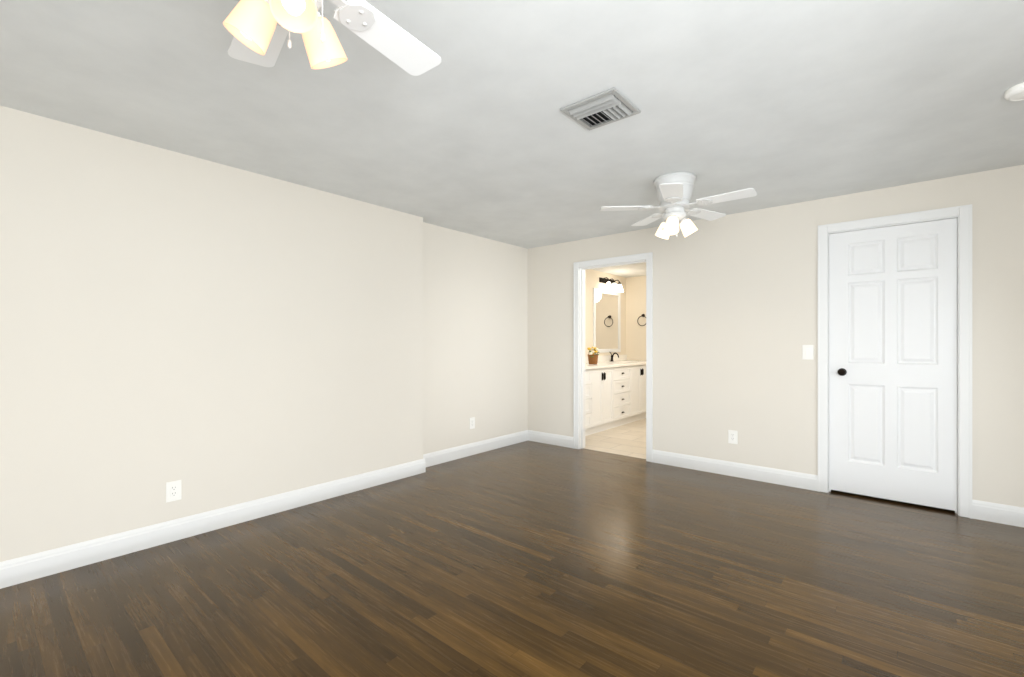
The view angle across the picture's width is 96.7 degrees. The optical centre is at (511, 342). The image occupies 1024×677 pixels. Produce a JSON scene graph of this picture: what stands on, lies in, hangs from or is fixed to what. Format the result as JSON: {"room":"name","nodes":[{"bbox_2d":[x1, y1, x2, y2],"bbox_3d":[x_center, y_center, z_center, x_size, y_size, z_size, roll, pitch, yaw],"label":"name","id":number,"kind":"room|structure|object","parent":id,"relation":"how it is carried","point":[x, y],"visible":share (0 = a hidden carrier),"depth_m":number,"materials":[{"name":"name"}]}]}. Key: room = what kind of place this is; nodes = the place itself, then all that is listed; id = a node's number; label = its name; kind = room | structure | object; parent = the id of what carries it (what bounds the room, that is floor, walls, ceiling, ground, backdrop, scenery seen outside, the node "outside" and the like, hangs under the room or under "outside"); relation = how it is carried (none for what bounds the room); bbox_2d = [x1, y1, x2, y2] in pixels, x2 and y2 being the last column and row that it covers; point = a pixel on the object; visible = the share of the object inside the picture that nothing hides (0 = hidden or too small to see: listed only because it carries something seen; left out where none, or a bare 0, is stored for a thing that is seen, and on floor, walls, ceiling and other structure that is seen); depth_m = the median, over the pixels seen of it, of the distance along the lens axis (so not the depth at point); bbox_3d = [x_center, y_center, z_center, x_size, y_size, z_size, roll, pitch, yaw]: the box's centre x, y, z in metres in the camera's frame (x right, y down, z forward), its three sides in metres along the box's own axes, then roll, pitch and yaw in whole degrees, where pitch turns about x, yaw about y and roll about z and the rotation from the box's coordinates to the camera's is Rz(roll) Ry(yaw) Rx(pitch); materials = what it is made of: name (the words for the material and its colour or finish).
{"room":"empty bedroom","nodes":[
{"label":"empty bedroom","id":0,"kind":"room"},
{"bbox_2d":[0,105,527,561],"bbox_3d":[-1.590,0.018,3.677,0.250,2.440,5.564,0,0,40],"label":"wall","id":1,"kind":"structure","parent":0,"point":[210,335],"depth_m":3.01,"materials":[{"name":"beige paint"}]},
{"bbox_2d":[166,480,180,502],"bbox_3d":[-2.119,0.928,2.851,0.009,0.124,0.080,0,0,40],"label":"outlet","id":2,"kind":"object","parent":1,"relation":"attached to","point":[173,490],"visible":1,"depth_m":2.85,"materials":[{"name":"white plastic"}]},
{"bbox_2d":[0,454,427,588],"bbox_3d":[-2.001,1.173,2.985,0.016,0.130,3.616,0,0,40],"label":"baseboard","id":3,"kind":"structure","parent":1,"relation":"attached to","point":[19,570],"depth_m":2.87,"materials":[{"name":"white paint"}]},
{"bbox_2d":[470,417,474,428],"bbox_3d":[-0.440,0.888,5.039,0.009,0.124,0.080,0,0,40],"label":"outlet","id":4,"kind":"object","parent":1,"relation":"attached to","point":[472,423],"visible":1,"depth_m":5.04,"materials":[{"name":"white plastic"}]},
{"bbox_2d":[423,430,527,466],"bbox_3d":[-0.368,1.173,5.119,0.016,0.130,1.784,0,0,40],"label":"baseboard","id":5,"kind":"structure","parent":1,"relation":"attached to","point":[438,457],"depth_m":5.05,"materials":[{"name":"white paint"}]},
{"bbox_2d":[0,418,1023,676],"bbox_3d":[1.145,1.268,3.405,5.020,0.060,8.680,0,0,40],"label":"floor","id":6,"kind":"structure","parent":0,"point":[528,558],"depth_m":2.30,"materials":[{"name":"brown wood"}]},
{"bbox_2d":[585,364,645,435],"bbox_3d":[1.363,0.793,6.881,0.619,0.890,2.843,0,0,40],"label":"bathroom vanity","id":7,"kind":"object","parent":6,"relation":"on","point":[615,390],"depth_m":6.58,"materials":[{"name":"white paint"}]},
{"bbox_2d":[585,360,645,367],"bbox_3d":[1.357,0.328,6.872,0.622,0.040,2.863,0,0,40],"label":"countertop","id":8,"kind":"structure","parent":7,"relation":"on","point":[601,363],"depth_m":6.84,"materials":[{"name":"white stone"}]},
{"bbox_2d":[587,346,598,363],"bbox_3d":[1.184,0.177,6.595,0.179,0.258,0.191,0,0,40],"label":"flower basket","id":9,"kind":"object","parent":8,"relation":"on","point":[593,356],"visible":0.98,"depth_m":6.55,"materials":[{"name":"brown wicker"}]},
{"bbox_2d":[609,352,620,359],"bbox_3d":[1.703,0.226,7.581,0.179,0.164,0.059,0,0,40],"label":"faucet","id":10,"kind":"object","parent":8,"relation":"on","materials":[{"name":"black metal"}]},
{"bbox_2d":[0,0,1023,277],"bbox_3d":[1.145,-1.237,3.405,5.020,0.130,8.680,0,0,40],"label":"ceiling","id":11,"kind":"structure","parent":0,"point":[770,102],"depth_m":2.24,"materials":[{"name":"paint"}]},
{"bbox_2d":[223,0,440,75],"bbox_3d":[-0.585,-0.989,1.227,1.038,0.426,1.032,0,0,40],"label":"ceiling fan","id":12,"kind":"object","parent":11,"relation":"hanging from","point":[258,30],"visible":1,"depth_m":1.32,"materials":[{"name":"white plastic"}]},
{"bbox_2d":[560,87,640,130],"bbox_3d":[0.457,-1.192,2.344,0.307,0.027,0.290,0,0,40],"label":"ceiling vent","id":13,"kind":"object","parent":11,"relation":"in","point":[611,105],"visible":1,"depth_m":2.32,"materials":[{"name":"white metal"}]},
{"bbox_2d":[600,172,756,238],"bbox_3d":[1.221,-0.989,3.315,0.999,0.426,1.048,0,0,40],"label":"ceiling fan","id":14,"kind":"object","parent":11,"relation":"hanging from","point":[674,190],"visible":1,"depth_m":3.26,"materials":[{"name":"white plastic"}]},
{"bbox_2d":[1004,82,1023,100],"bbox_3d":[2.414,-1.183,2.136,0.140,0.039,0.140,0,0,40],"label":"smoke detector","id":15,"kind":"object","parent":11,"relation":"attached to","point":[1015,93],"visible":1,"depth_m":2.14,"materials":[{"name":"white plastic"}]},
{"bbox_2d":[585,269,625,355],"bbox_3d":[1.108,0.033,7.157,0.120,2.410,2.996,0,0,40],"label":"wall","id":16,"kind":"structure","parent":0,"point":[591,276],"depth_m":7.32,"materials":[{"name":"paint"}]},
{"bbox_2d":[585,356,626,363],"bbox_3d":[1.127,0.258,7.066,0.020,0.100,2.863,0,0,40],"label":"backsplash","id":17,"kind":"structure","parent":16,"relation":"attached to","point":[586,357],"depth_m":7.58,"materials":[{"name":"white stone"}]},
{"bbox_2d":[593,288,620,352],"bbox_3d":[1.601,-0.362,7.629,0.021,1.040,0.920,0,0,40],"label":"bathroom mirror","id":18,"kind":"object","parent":16,"relation":"attached to","point":[606,321],"visible":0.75,"depth_m":7.61,"materials":[{"name":"white mirror"}]},
{"bbox_2d":[599,277,623,291],"bbox_3d":[1.671,-0.968,7.570,0.204,0.212,0.520,0,0,40],"label":"sconce","id":19,"kind":"object","parent":16,"relation":"attached to","point":[611,285],"visible":1,"depth_m":7.51,"materials":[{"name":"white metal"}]},
{"bbox_2d":[626,276,645,360],"bbox_3d":[2.896,0.033,7.529,2.130,2.410,0.120,0,0,40],"label":"wall","id":20,"kind":"structure","parent":0,"point":[633,310],"depth_m":8.05,"materials":[{"name":"paint"}]},
{"bbox_2d":[528,165,1023,507],"bbox_3d":[2.020,0.018,4.347,4.900,2.440,0.120,0,0,40],"label":"wall","id":21,"kind":"structure","parent":0,"point":[735,312],"depth_m":4.07,"materials":[{"name":"beige paint"}]},
{"bbox_2d":[528,430,572,447],"bbox_3d":[0.475,1.173,5.563,0.669,0.130,0.016,0,0,40],"label":"baseboard","id":22,"kind":"structure","parent":21,"relation":"attached to","point":[542,437],"depth_m":5.56,"materials":[{"name":"white paint"}]},
{"bbox_2d":[573,252,652,461],"bbox_3d":[1.140,0.147,5.091,0.957,2.181,0.166,0,0,40],"label":"door frame","id":23,"kind":"structure","parent":21,"relation":"attached to","point":[579,268],"depth_m":5.30,"materials":[{"name":"white paint"}]},
{"bbox_2d":[728,430,737,443],"bbox_3d":[2.055,0.875,4.233,0.080,0.124,0.009,0,0,40],"label":"outlet","id":24,"kind":"object","parent":21,"relation":"attached to","point":[732,436],"visible":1,"depth_m":4.23,"materials":[{"name":"white plastic"}]},
{"bbox_2d":[652,450,817,490],"bbox_3d":[2.009,1.173,4.267,1.435,0.130,0.016,0,0,40],"label":"baseboard","id":25,"kind":"structure","parent":21,"relation":"attached to","point":[752,472],"depth_m":4.19,"materials":[{"name":"white paint"}]},
{"bbox_2d":[802,345,813,359],"bbox_3d":[2.503,0.078,3.850,0.080,0.124,0.015,0,0,40],"label":"light switch","id":26,"kind":"object","parent":21,"relation":"attached to","point":[807,352],"visible":1,"depth_m":3.85,"materials":[{"name":"white plastic"}]},
{"bbox_2d":[818,204,971,518],"bbox_3d":[2.939,0.130,3.550,0.910,2.216,0.153,0,0,40],"label":"door","id":27,"kind":"structure","parent":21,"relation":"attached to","point":[962,214],"depth_m":3.51,"materials":[{"name":"white paint"}]},
{"bbox_2d":[972,500,1023,526],"bbox_3d":[3.478,1.173,3.026,0.589,0.130,0.016,0,0,40],"label":"baseboard","id":28,"kind":"structure","parent":21,"relation":"attached to","point":[981,510],"depth_m":3.13,"materials":[{"name":"white paint"}]}
]}

